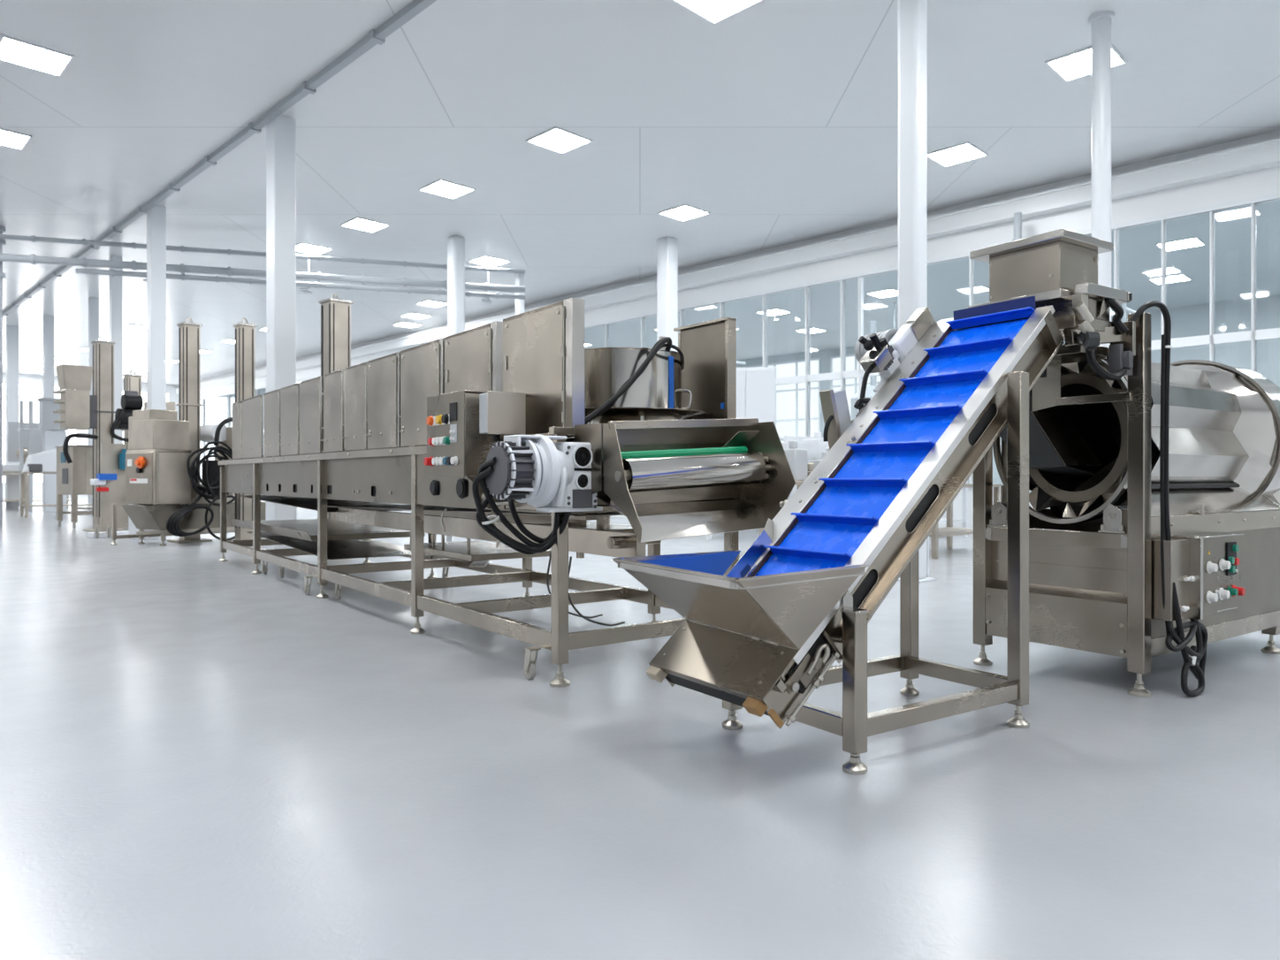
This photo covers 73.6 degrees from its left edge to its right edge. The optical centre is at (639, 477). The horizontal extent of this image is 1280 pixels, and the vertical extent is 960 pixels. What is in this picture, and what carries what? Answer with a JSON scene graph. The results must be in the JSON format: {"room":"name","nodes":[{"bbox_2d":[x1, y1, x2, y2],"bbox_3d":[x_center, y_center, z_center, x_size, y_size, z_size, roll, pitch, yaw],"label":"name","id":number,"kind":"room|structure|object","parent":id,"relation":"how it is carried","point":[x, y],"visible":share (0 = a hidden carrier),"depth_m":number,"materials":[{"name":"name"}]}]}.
{"room":"factory floor","nodes":[
{"label":"factory floor","id":0,"kind":"room"},
{"bbox_2d":[2,373,264,498],"bbox_3d":[-35.391,-2.250,45.290,48.000,6.800,0.100,0,0,-45],"label":"wall","id":1,"kind":"structure","parent":0,"point":[216,408],"depth_m":53.28,"materials":[{"name":"white"}]},
{"bbox_2d":[2,381,77,483],"bbox_3d":[-33.460,-2.400,47.178,4.200,5.500,0.100,0,0,-45],"label":"window","id":2,"kind":"structure","parent":1,"relation":"in","point":[27,392],"depth_m":47.13,"materials":[{"name":"white"}]},
{"bbox_2d":[200,483,1050,527],"bbox_3d":[-4.419,0.700,28.815,0.100,0.900,67.000,0,0,-45],"label":"wall","id":3,"kind":"structure","parent":0,"point":[957,502],"depth_m":17.70,"materials":[{"name":"white paint"}]},
{"bbox_2d":[0,497,1279,959],"bbox_3d":[-11.667,1.200,21.567,48.000,0.100,67.000,0,0,-45],"label":"floor","id":4,"kind":"structure","parent":0,"point":[202,757],"depth_m":3.20,"materials":[{"name":"grey concrete"}]},
{"bbox_2d":[0,225,6,528],"bbox_3d":[-14.408,-2.250,19.262,0.209,6.800,0.220,0,0,0],"label":"support column","id":5,"kind":"structure","parent":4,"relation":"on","point":[3,242],"depth_m":19.25,"materials":[{"name":"grey"}]},
{"bbox_2d":[3,325,19,508],"bbox_3d":[-23.471,-2.250,32.000,0.480,6.800,0.480,0,0,-45],"label":"support column","id":6,"kind":"structure","parent":4,"relation":"on","point":[11,332],"depth_m":31.86,"materials":[{"name":"white paint"}]},
{"bbox_2d":[2,421,70,508],"bbox_3d":[-21.783,-0.400,30.481,2.600,3.100,1.250,0,0,-42],"label":"machine","id":7,"kind":"object","parent":4,"relation":"on","point":[13,434],"visible":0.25,"depth_m":30.16,"materials":[{"name":"silver metal"}]},
{"bbox_2d":[2,464,19,472],"bbox_3d":[-21.484,-0.325,30.448,2.000,0.250,0.700,0,0,-42],"label":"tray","id":8,"kind":"object","parent":7,"relation":"on","point":[6,468],"depth_m":29.76,"materials":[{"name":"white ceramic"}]},
{"bbox_2d":[2,499,70,502],"bbox_3d":[-21.800,0.830,30.500,2.500,0.040,1.100,0,0,-42],"label":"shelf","id":9,"kind":"object","parent":7,"relation":"attached to","point":[67,500],"depth_m":29.92,"materials":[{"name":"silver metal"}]},
{"bbox_2d":[17,397,68,511],"bbox_3d":[-20.200,-0.760,29.000,1.400,3.820,0.900,0,0,-42],"label":"tall cabinet","id":10,"kind":"object","parent":4,"relation":"on","point":[53,436],"visible":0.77,"depth_m":28.80,"materials":[{"name":"grey metal"}]},
{"bbox_2d":[39,315,54,510],"bbox_3d":[-20.733,-2.250,30.000,0.420,6.800,0.420,0,0,-45],"label":"support column","id":11,"kind":"structure","parent":4,"relation":"on","point":[48,321],"depth_m":29.89,"materials":[{"name":"white paint"}]},
{"bbox_2d":[19,449,92,518],"bbox_3d":[-17.200,0.175,25.500,2.000,1.950,1.100,0,0,-42],"label":"table","id":12,"kind":"object","parent":4,"relation":"on","point":[43,462],"visible":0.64,"depth_m":24.80,"materials":[{"name":"silver metal"}]},
{"bbox_2d":[22,503,92,507],"bbox_3d":[-17.200,0.830,25.500,1.900,0.040,1.000,0,0,-42],"label":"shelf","id":13,"kind":"object","parent":12,"relation":"attached to","point":[26,505],"depth_m":24.93,"materials":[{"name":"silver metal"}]},
{"bbox_2d":[54,444,92,528],"bbox_3d":[-12.485,0.215,19.993,1.160,1.870,1.730,0,0,40],"label":"tall cabinet","id":14,"kind":"object","parent":4,"relation":"on","point":[73,478],"visible":0.48,"depth_m":19.19,"materials":[{"name":"silver metal"}]},
{"bbox_2d":[87,297,99,510],"bbox_3d":[-17.238,-2.250,27.000,0.370,6.800,0.370,0,0,-45],"label":"support column","id":15,"kind":"structure","parent":4,"relation":"on","point":[93,302],"depth_m":26.87,"materials":[{"name":"white paint"}]},
{"bbox_2d":[86,443,128,538],"bbox_3d":[-10.123,0.225,16.567,0.505,1.850,0.900,0,0,40],"label":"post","id":16,"kind":"object","parent":4,"relation":"on","point":[111,479],"visible":0.77,"depth_m":16.48,"materials":[{"name":"silver metal"}]},
{"bbox_2d":[96,473,116,479],"bbox_3d":[-10.196,-0.010,16.367,0.150,0.120,0.300,0,0,40],"label":"tray","id":17,"kind":"object","parent":16,"relation":"on","point":[99,476],"depth_m":16.30,"materials":[{"name":"blue plastic"}]},
{"bbox_2d":[53,336,175,532],"bbox_3d":[-11.347,-0.947,18.520,0.970,4.194,2.330,0,0,42],"label":"lift column","id":18,"kind":"structure","parent":4,"relation":"on","point":[79,409],"depth_m":18.29,"materials":[{"name":"silver metal"}]},
{"bbox_2d":[144,401,175,410],"bbox_3d":[-10.828,-1.325,19.284,0.500,0.750,0.500,0,0,42],"label":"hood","id":19,"kind":"object","parent":18,"relation":"attached to","point":[170,406],"depth_m":19.22,"materials":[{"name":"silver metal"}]},
{"bbox_2d":[108,255,122,443],"bbox_3d":[-13.416,-2.250,21.900,0.370,6.800,0.370,0,0,-45],"label":"support column","id":20,"kind":"structure","parent":4,"relation":"on","point":[115,283],"depth_m":21.82,"materials":[{"name":"white paint"}]},
{"bbox_2d":[121,370,143,525],"bbox_3d":[-12.453,-0.737,21.000,0.600,3.774,0.600,0,0,42],"label":"lift column","id":21,"kind":"structure","parent":4,"relation":"on","point":[132,382],"depth_m":20.89,"materials":[{"name":"silver metal"}]},
{"bbox_2d":[146,205,166,410],"bbox_3d":[-10.115,-2.250,17.900,0.410,6.800,0.410,0,0,-45],"label":"support column","id":22,"kind":"structure","parent":4,"relation":"on","point":[156,216],"depth_m":17.79,"materials":[{"name":"white paint"}]},
{"bbox_2d":[110,409,265,545],"bbox_3d":[-7.776,0.000,15.124,1.422,2.300,2.350,0,0,35],"label":"machine","id":23,"kind":"object","parent":4,"relation":"on","point":[160,473],"visible":0.81,"depth_m":14.56,"materials":[{"name":"silver metal"}]},
{"bbox_2d":[190,483,232,502],"bbox_3d":[-7.730,0.275,15.305,0.690,0.350,0.800,0,0,35],"label":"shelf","id":24,"kind":"object","parent":23,"relation":"attached to","point":[201,500],"depth_m":14.95,"materials":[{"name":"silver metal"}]},
{"bbox_2d":[167,317,212,542],"bbox_3d":[-8.106,-0.862,15.400,0.570,4.024,0.570,0,0,42],"label":"lift column","id":25,"kind":"structure","parent":4,"relation":"on","point":[189,404],"depth_m":15.32,"materials":[{"name":"silver metal"}]},
{"bbox_2d":[232,317,257,540],"bbox_3d":[-6.696,-0.777,14.500,0.540,3.854,0.540,0,0,42],"label":"lift column","id":26,"kind":"structure","parent":4,"relation":"on","point":[244,332],"depth_m":14.41,"materials":[{"name":"silver metal"}]},
{"bbox_2d":[260,114,297,549],"bbox_3d":[-5.662,-2.250,13.500,0.460,6.800,0.460,0,0,-45],"label":"support column","id":27,"kind":"structure","parent":4,"relation":"on","point":[281,131],"depth_m":13.38,"materials":[{"name":"white paint"}]},
{"bbox_2d":[318,293,353,519],"bbox_3d":[-4.762,-0.862,13.400,0.630,4.024,0.630,0,0,42],"label":"lift column","id":28,"kind":"structure","parent":4,"relation":"on","point":[335,313],"depth_m":13.29,"materials":[{"name":"silver metal"}]},
{"bbox_2d":[447,235,464,335],"bbox_3d":[-4.319,-2.250,20.100,0.460,6.800,0.460,0,0,-45],"label":"support column","id":29,"kind":"structure","parent":4,"relation":"on","point":[455,244],"depth_m":19.96,"materials":[{"name":"white paint"}]},
{"bbox_2d":[217,297,795,687],"bbox_3d":[-2.308,0.033,8.411,2.025,2.235,9.655,0,0,-34],"label":"processing line","id":30,"kind":"object","parent":4,"relation":"on","point":[474,430],"visible":0.98,"depth_m":5.67,"materials":[{"name":"silver metal"}]},
{"bbox_2d":[229,518,424,540],"bbox_3d":[-3.954,0.601,10.483,1.254,0.100,3.600,0,0,-37],"label":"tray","id":31,"kind":"object","parent":30,"relation":"on","point":[305,529],"depth_m":9.70,"materials":[{"name":"silver metal"}]},
{"bbox_2d":[246,531,411,559],"bbox_3d":[-3.743,0.777,10.329,1.100,0.106,3.500,0,0,-37],"label":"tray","id":32,"kind":"object","parent":30,"relation":"on","point":[351,548],"depth_m":9.72,"materials":[{"name":"silver metal"}]},
{"bbox_2d":[403,540,551,567],"bbox_3d":[-1.418,0.690,7.493,0.902,0.140,1.629,0,0,-37],"label":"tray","id":33,"kind":"object","parent":30,"relation":"on","point":[481,552],"depth_m":7.21,"materials":[{"name":"silver metal"}]},
{"bbox_2d":[338,507,645,557],"bbox_3d":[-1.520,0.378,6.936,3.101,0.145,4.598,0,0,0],"label":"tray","id":34,"kind":"object","parent":30,"relation":"on","point":[600,537],"depth_m":6.09,"materials":[{"name":"silver metal"}]},
{"bbox_2d":[584,335,715,424],"bbox_3d":[-0.113,-0.585,5.928,1.260,0.700,1.260,0,0,-37],"label":"kettle","id":35,"kind":"object","parent":30,"relation":"on","point":[656,394],"visible":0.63,"depth_m":5.56,"materials":[{"name":"silver metal"}]},
{"bbox_2d":[584,407,715,424],"bbox_3d":[-0.113,-0.400,5.928,1.260,0.070,1.260,0,0,-37],"label":"tray","id":36,"kind":"object","parent":35,"relation":"on","point":[613,414],"depth_m":5.51,"materials":[{"name":"silver metal"}]},
{"bbox_2d":[595,495,767,542],"bbox_3d":[0.257,0.203,4.752,0.925,0.256,0.426,0,0,-37],"label":"tray","id":37,"kind":"object","parent":30,"relation":"on","point":[651,518],"depth_m":4.67,"materials":[{"name":"silver metal"}]},
{"bbox_2d":[515,274,524,314],"bbox_3d":[-3.344,-2.250,23.800,0.320,6.800,0.320,0,0,-45],"label":"support column","id":38,"kind":"structure","parent":4,"relation":"on","point":[519,278],"depth_m":23.72,"materials":[{"name":"white paint"}]},
{"bbox_2d":[656,236,678,351],"bbox_3d":[0.650,-2.250,20.300,0.480,6.800,0.480,0,0,-45],"label":"support column","id":39,"kind":"structure","parent":4,"relation":"on","point":[666,247],"depth_m":20.18,"materials":[{"name":"white paint"}]},
{"bbox_2d":[736,366,775,530],"bbox_3d":[2.346,-0.625,18.975,1.280,3.550,0.650,0,0,8],"label":"tall cabinet","id":40,"kind":"object","parent":4,"relation":"on","point":[755,386],"visible":0.2,"depth_m":18.65,"materials":[{"name":"white metal"}]},
{"bbox_2d":[758,440,829,535],"bbox_3d":[2.500,0.296,12.200,1.600,1.708,0.800,0,0,-40],"label":"work table","id":41,"kind":"object","parent":4,"relation":"on","point":[803,459],"visible":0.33,"depth_m":11.76,"materials":[{"name":"silver metal"}]},
{"bbox_2d":[781,442,829,462],"bbox_3d":[2.256,-0.225,12.491,1.600,0.550,0.040,0,0,-40],"label":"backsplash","id":42,"kind":"structure","parent":41,"relation":"on","point":[814,451],"depth_m":12.73,"materials":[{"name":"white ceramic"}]},
{"bbox_2d":[784,431,828,499],"bbox_3d":[3.400,0.198,14.600,1.800,1.903,0.900,0,0,-40],"label":"work table","id":43,"kind":"object","parent":4,"relation":"on","point":[817,438],"visible":0.13,"depth_m":14.18,"materials":[{"name":"silver metal"}]},
{"bbox_2d":[784,435,822,443],"bbox_3d":[3.124,-0.425,14.929,1.800,0.550,0.040,0,0,-40],"label":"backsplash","id":44,"kind":"structure","parent":43,"relation":"on","point":[799,439],"depth_m":14.52,"materials":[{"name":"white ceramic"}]},
{"bbox_2d":[612,296,1064,774],"bbox_3d":[0.945,0.099,4.019,2.271,2.101,1.170,0,0,-34],"label":"conveyor","id":45,"kind":"object","parent":4,"relation":"on","point":[756,637],"visible":1,"depth_m":3.85,"materials":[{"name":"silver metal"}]},
{"bbox_2d":[850,320,876,419],"bbox_3d":[6.391,-1.550,23.466,1.200,5.400,1.468,0,0,12],"label":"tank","id":46,"kind":"object","parent":4,"relation":"on","point":[870,393],"visible":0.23,"depth_m":23.18,"materials":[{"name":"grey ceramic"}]},
{"bbox_2d":[897,0,936,582],"bbox_3d":[3.054,-2.250,9.600,0.380,6.800,0.380,0,0,-45],"label":"support column","id":47,"kind":"structure","parent":4,"relation":"on","point":[911,13],"depth_m":9.50,"materials":[{"name":"white paint"}]},
{"bbox_2d":[938,480,967,537],"bbox_3d":[5.200,0.275,16.200,2.200,1.750,1.000,0,0,-40],"label":"work table","id":48,"kind":"object","parent":4,"relation":"on","point":[964,520],"visible":0.02,"depth_m":16.50,"materials":[{"name":"white metal"}]},
{"bbox_2d":[938,518,964,523],"bbox_3d":[5.200,0.830,16.200,2.100,0.040,0.900,0,0,-40],"label":"shelf","id":49,"kind":"object","parent":48,"relation":"attached to","point":[942,520],"depth_m":16.36,"materials":[{"name":"white ceramic"}]},
{"bbox_2d":[929,483,1002,558],"bbox_3d":[4.600,0.605,13.000,2.000,1.090,0.900,0,0,-42],"label":"work table","id":50,"kind":"object","parent":4,"relation":"on","point":[949,531],"visible":0.31,"depth_m":12.96,"materials":[{"name":"silver metal"}]},
{"bbox_2d":[929,526,973,537],"bbox_3d":[4.600,0.830,13.000,1.900,0.040,0.800,0,0,-42],"label":"shelf","id":51,"kind":"object","parent":50,"relation":"attached to","point":[948,531],"depth_m":12.73,"materials":[{"name":"silver metal"}]},
{"bbox_2d":[1088,10,1114,347],"bbox_3d":[5.662,-2.250,10.500,0.366,6.800,0.366,0,0,45],"label":"support column","id":52,"kind":"structure","parent":4,"relation":"on","point":[1100,22],"depth_m":10.41,"materials":[{"name":"white paint"}]},
{"bbox_2d":[967,228,1279,697],"bbox_3d":[3.089,-0.033,5.305,3.011,2.365,1.261,0,0,-35],"label":"machine","id":53,"kind":"object","parent":4,"relation":"on","point":[1159,534],"visible":0.94,"depth_m":4.83,"materials":[{"name":"silver metal"}]},
{"bbox_2d":[1150,487,1279,517],"bbox_3d":[3.387,0.128,5.107,1.810,0.164,0.159,0,0,-35],"label":"tray","id":54,"kind":"object","parent":53,"relation":"on","point":[1184,501],"depth_m":5.15,"materials":[{"name":"silver metal"}]},
{"bbox_2d":[1226,541,1236,575],"bbox_3d":[3.298,0.453,4.771,0.120,0.185,0.008,0,0,-35],"label":"switch plate","id":55,"kind":"object","parent":53,"relation":"attached to","point":[1230,546],"depth_m":4.75,"materials":[{"name":"black plastic"}]},
{"bbox_2d":[0,0,1279,385],"bbox_3d":[-16.511,-5.700,16.723,67.000,0.100,34.300,0,0,45],"label":"ceiling","id":56,"kind":"structure","parent":0,"point":[777,120],"depth_m":13.69,"materials":[{"name":"white paint"}]},
{"bbox_2d":[0,128,31,150],"bbox_3d":[-10.600,-5.635,14.135,0.790,0.030,0.790,0,0,-45],"label":"recessed light","id":57,"kind":"object","parent":56,"relation":"in","point":[8,138],"visible":1,"depth_m":14.24,"materials":[{"name":"white plastic"}]},
{"bbox_2d":[0,33,74,76],"bbox_3d":[-8.132,-5.635,11.455,0.790,0.030,0.790,0,0,-45],"label":"recessed light","id":58,"kind":"object","parent":56,"relation":"in","point":[14,50],"visible":1,"depth_m":11.43,"materials":[{"name":"white plastic"}]},
{"bbox_2d":[2,0,436,317],"bbox_3d":[-12.852,-5.595,20.382,0.170,0.110,67.000,0,0,-45],"label":"pipe","id":59,"kind":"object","parent":56,"relation":"attached to","point":[376,36],"depth_m":13.27,"materials":[{"name":"grey metal"}]},
{"bbox_2d":[296,242,333,255],"bbox_3d":[-8.132,-5.635,21.100,0.790,0.030,0.790,0,0,-45],"label":"recessed light","id":60,"kind":"object","parent":56,"relation":"in","point":[301,247],"visible":0.73,"depth_m":21.07,"materials":[{"name":"white plastic"}]},
{"bbox_2d":[340,216,389,232],"bbox_3d":[-6.138,-5.635,19.106,0.790,0.030,0.790,0,0,-45],"label":"recessed light","id":61,"kind":"object","parent":56,"relation":"in","point":[357,223],"visible":1,"depth_m":19.08,"materials":[{"name":"white plastic"}]},
{"bbox_2d":[400,312,432,319],"bbox_3d":[-7.821,-5.635,29.882,0.790,0.030,0.790,0,0,-45],"label":"recessed light","id":62,"kind":"object","parent":56,"relation":"in","point":[415,316],"visible":1,"depth_m":29.85,"materials":[{"name":"white plastic"}]},
{"bbox_2d":[403,313,427,319],"bbox_3d":[-7.821,-5.632,29.882,0.730,0.008,0.730,0,0,-45],"label":"diffuser","id":63,"kind":"object","parent":62,"relation":"attached to","point":[411,316],"depth_m":29.85,"materials":[{"name":"white plastic"}]},
{"bbox_2d":[415,299,447,307],"bbox_3d":[-6.739,-5.635,27.768,0.790,0.030,0.790,0,0,-45],"label":"recessed light","id":64,"kind":"object","parent":56,"relation":"in","point":[428,302],"visible":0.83,"depth_m":27.72,"materials":[{"name":"white plastic"}]},
{"bbox_2d":[418,300,445,306],"bbox_3d":[-6.739,-5.632,27.768,0.730,0.008,0.730,0,0,-45],"label":"diffuser","id":65,"kind":"object","parent":64,"relation":"attached to","point":[430,303],"depth_m":27.72,"materials":[{"name":"white plastic"}]},
{"bbox_2d":[419,178,475,198],"bbox_3d":[-3.769,-5.635,16.737,0.790,0.030,0.790,0,0,-45],"label":"recessed light","id":66,"kind":"object","parent":56,"relation":"in","point":[442,187],"visible":1,"depth_m":16.70,"materials":[{"name":"white plastic"}]},
{"bbox_2d":[467,255,510,266],"bbox_3d":[-3.932,-5.635,22.316,0.790,0.030,0.790,0,0,-45],"label":"recessed light","id":67,"kind":"object","parent":56,"relation":"in","point":[493,262],"visible":1,"depth_m":22.28,"materials":[{"name":"white plastic"}]},
{"bbox_2d":[525,126,592,153],"bbox_3d":[-1.351,-5.635,14.319,0.790,0.030,0.790,0,0,-45],"label":"recessed light","id":68,"kind":"object","parent":56,"relation":"in","point":[556,139],"visible":1,"depth_m":14.28,"materials":[{"name":"white plastic"}]},
{"bbox_2d":[657,204,710,221],"bbox_3d":[0.941,-5.635,18.236,0.790,0.030,0.790,0,0,45],"label":"recessed light","id":69,"kind":"object","parent":56,"relation":"in","point":[684,212],"visible":1,"depth_m":18.19,"materials":[{"name":"white plastic"}]},
{"bbox_2d":[671,0,763,24],"bbox_3d":[0.919,-5.635,10.069,0.790,0.030,0.790,0,0,-45],"label":"recessed light","id":70,"kind":"object","parent":56,"relation":"in","point":[714,11],"visible":1,"depth_m":10.25,"materials":[{"name":"white plastic"}]},
{"bbox_2d":[926,141,988,167],"bbox_3d":[5.522,-5.635,14.941,0.790,0.030,0.790,0,0,-45],"label":"recessed light","id":71,"kind":"object","parent":56,"relation":"in","point":[963,152],"visible":0.89,"depth_m":14.90,"materials":[{"name":"white plastic"}]},
{"bbox_2d":[1044,43,1127,82],"bbox_3d":[6.053,-5.635,11.611,0.790,0.030,0.790,0,0,-45],"label":"recessed light","id":72,"kind":"object","parent":56,"relation":"in","point":[1078,64],"visible":0.76,"depth_m":11.63,"materials":[{"name":"white plastic"}]},
{"bbox_3d":[-11.370,-5.090,19.916,0.200,1.120,0.330,0,0,0],"label":"hanger","id":73,"kind":"object","parent":56,"relation":"hanging from","visible":0},
{"bbox_2d":[0,234,525,274],"bbox_3d":[-9.750,-5.350,20.325,14.066,0.141,0.149,0,0,-16],"label":"pipe","id":74,"kind":"object","parent":73,"relation":"hanging from","point":[32,238],"visible":0.92,"depth_m":20.34,"materials":[{"name":"grey metal"}]},
{"bbox_2d":[0,253,525,292],"bbox_3d":[-9.750,-4.890,20.325,14.066,0.218,0.230,0,0,-16],"label":"pipe","id":75,"kind":"object","parent":73,"relation":"hanging from","point":[33,259],"visible":0.92,"depth_m":20.30,"materials":[{"name":"grey metal"}]},
{"bbox_2d":[75,267,525,299],"bbox_3d":[-7.928,-4.710,20.958,10.268,0.154,0.162,0,0,-16],"label":"pipe","id":76,"kind":"object","parent":73,"relation":"hanging from","point":[112,272],"visible":0.87,"depth_m":20.89,"materials":[{"name":"grey metal"}]},
{"bbox_2d":[200,129,1279,397],"bbox_3d":[-4.419,-5.125,28.815,0.100,1.050,67.000,0,0,-45],"label":"wall","id":77,"kind":"structure","parent":0,"point":[1263,182],"depth_m":17.83,"materials":[{"name":"white paint"}]},
{"bbox_2d":[605,317,641,347],"bbox_3d":[-0.426,-2.175,24.793,0.120,4.850,1.535,0,0,-45],"label":"window","id":78,"kind":"structure","parent":77,"relation":"in","point":[607,325],"depth_m":25.28,"materials":[{"name":"white metal"}]},
{"bbox_2d":[641,310,680,347],"bbox_3d":[0.635,-2.175,23.732,0.120,4.850,1.535,0,0,-45],"label":"window","id":79,"kind":"structure","parent":77,"relation":"in","point":[643,318],"depth_m":24.22,"materials":[{"name":"white metal"}]},
{"bbox_2d":[680,302,721,327],"bbox_3d":[1.660,-2.175,22.707,0.120,4.850,1.435,0,0,-45],"label":"window","id":80,"kind":"structure","parent":77,"relation":"in","point":[682,312],"depth_m":23.15,"materials":[{"name":"white"}]},
{"bbox_2d":[175,137,1279,394],"bbox_3d":[-4.575,-5.240,28.659,67.001,0.340,0.340,0,0,45],"label":"ceiling beam","id":81,"kind":"structure","parent":77,"relation":"attached to","point":[1264,155],"depth_m":17.62,"materials":[{"name":"white"}]},
{"bbox_2d":[200,192,1279,399],"bbox_3d":[-4.476,-4.570,28.758,67.000,0.080,0.100,0,0,45],"label":"trim","id":82,"kind":"structure","parent":77,"relation":"attached to","point":[1275,196],"depth_m":18.68,"materials":[{"name":"white"}]},
{"bbox_2d":[721,294,763,366],"bbox_3d":[2.639,-2.175,21.728,1.405,4.850,0.120,0,0,45],"label":"window","id":83,"kind":"structure","parent":77,"relation":"in","point":[722,303],"depth_m":21.65,"materials":[{"name":"white metal"}]},
{"bbox_2d":[763,286,806,487],"bbox_3d":[3.566,-2.175,20.801,1.285,4.850,0.120,0,0,45],"label":"window","id":84,"kind":"structure","parent":77,"relation":"in","point":[796,379],"depth_m":20.90,"materials":[{"name":"white"}]},
{"bbox_2d":[806,280,841,436],"bbox_3d":[4.347,-2.175,20.020,0.120,4.850,0.995,0,0,-45],"label":"window","id":85,"kind":"structure","parent":77,"relation":"in","point":[833,376],"depth_m":20.33,"materials":[{"name":"white"}]},
{"bbox_2d":[841,276,863,399],"bbox_3d":[4.849,-2.175,19.518,0.495,4.850,0.120,0,0,45],"label":"window","id":86,"kind":"structure","parent":77,"relation":"in","point":[850,374],"depth_m":19.60,"materials":[{"name":"white"}]},
{"bbox_2d":[859,269,898,398],"bbox_3d":[5.524,-2.175,18.843,1.485,4.850,0.120,0,0,45],"label":"window","id":87,"kind":"structure","parent":77,"relation":"in","point":[862,371],"depth_m":19.26,"materials":[{"name":"white metal"}]},
{"bbox_2d":[970,259,1000,489],"bbox_3d":[7.172,-2.175,17.195,1.025,4.850,0.120,0,0,45],"label":"window","id":88,"kind":"structure","parent":77,"relation":"in","point":[971,260],"depth_m":17.51,"materials":[{"name":"white metal"}]},
{"bbox_2d":[1012,212,1023,241],"bbox_3d":[7.220,-3.950,16.350,0.200,2.200,0.200,0,0,0],"label":"pipe","id":89,"kind":"object","parent":77,"relation":"attached to","point":[1017,216],"visible":0.26,"depth_m":16.29,"materials":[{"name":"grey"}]},
{"bbox_2d":[1084,228,1115,314],"bbox_3d":[8.445,-2.175,15.922,0.825,4.850,0.120,0,0,45],"label":"window","id":90,"kind":"structure","parent":77,"relation":"in","point":[1114,230],"depth_m":15.62,"materials":[{"name":"white metal"}]},
{"bbox_2d":[1115,220,1163,350],"bbox_3d":[8.994,-2.175,15.373,0.120,4.850,0.780,0,0,-45],"label":"window","id":91,"kind":"structure","parent":77,"relation":"in","point":[1155,345],"depth_m":15.20,"materials":[{"name":"white"}]},
{"bbox_2d":[1163,211,1211,360],"bbox_3d":[9.518,-2.175,14.849,0.120,4.850,0.750,0,0,-45],"label":"window","id":92,"kind":"structure","parent":77,"relation":"in","point":[1204,339],"depth_m":14.79,"materials":[{"name":"white"}]},
{"bbox_2d":[1211,203,1253,371],"bbox_3d":[9.981,-2.175,14.386,0.610,4.850,0.120,0,0,45],"label":"window","id":93,"kind":"structure","parent":77,"relation":"in","point":[1248,335],"depth_m":14.45,"materials":[{"name":"white metal"}]},
{"bbox_2d":[1253,198,1279,372],"bbox_3d":[10.377,-2.175,13.990,0.120,4.850,0.560,0,0,-45],"label":"window","id":94,"kind":"structure","parent":77,"relation":"in","point":[1273,333],"depth_m":14.13,"materials":[{"name":"white metal"}]},
{"bbox_2d":[254,200,1279,396],"bbox_3d":[0.460,-5.400,33.694,13.701,0.100,66.999,0,0,-45],"label":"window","id":95,"kind":"structure","parent":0,"point":[948,283],"depth_m":24.26,"materials":[{"name":"grey"}]},
{"bbox_2d":[755,308,791,315],"bbox_3d":[4.313,-5.335,27.648,0.820,0.030,0.820,0,0,45],"label":"recessed light","id":96,"kind":"object","parent":95,"relation":"in","point":[773,311],"visible":0.86,"depth_m":27.62,"materials":[{"name":"white plastic"}]},
{"bbox_2d":[866,288,898,297],"bbox_3d":[7.142,-5.335,24.820,0.820,0.030,0.820,0,0,-45],"label":"recessed light","id":97,"kind":"object","parent":95,"relation":"in","point":[887,293],"visible":0.76,"depth_m":24.77,"materials":[{"name":"white plastic"}]},
{"bbox_2d":[1148,274,1191,284],"bbox_3d":[14.284,-5.335,23.052,0.820,0.030,0.820,0,0,45],"label":"recessed light","id":98,"kind":"object","parent":95,"relation":"in","point":[1178,278],"visible":1,"depth_m":22.97,"materials":[{"name":"white plastic"}]},
{"bbox_2d":[1155,236,1205,251],"bbox_3d":[12.374,-5.335,19.587,0.820,0.030,0.820,0,0,45],"label":"recessed light","id":99,"kind":"object","parent":95,"relation":"in","point":[1194,241],"visible":0.93,"depth_m":19.54,"materials":[{"name":"white plastic"}]},
{"bbox_2d":[736,295,1279,485],"bbox_3d":[5.339,-2.150,38.573,67.000,6.600,0.124,0,0,45],"label":"wall","id":100,"kind":"structure","parent":0,"point":[1231,316],"depth_m":26.14,"materials":[{"name":"grey paint"}]},
{"bbox_2d":[739,358,820,442],"bbox_3d":[5.989,-2.350,37.880,0.100,5.400,4.700,0,0,-45],"label":"window","id":101,"kind":"structure","parent":100,"relation":"in","point":[790,398],"depth_m":37.15,"materials":[{"name":"white"}]},
{"bbox_2d":[830,353,882,414],"bbox_3d":[9.666,-2.350,34.203,0.100,5.400,4.700,0,0,-45],"label":"window","id":102,"kind":"structure","parent":100,"relation":"in","point":[851,361],"depth_m":35.27,"materials":[{"name":"white"}]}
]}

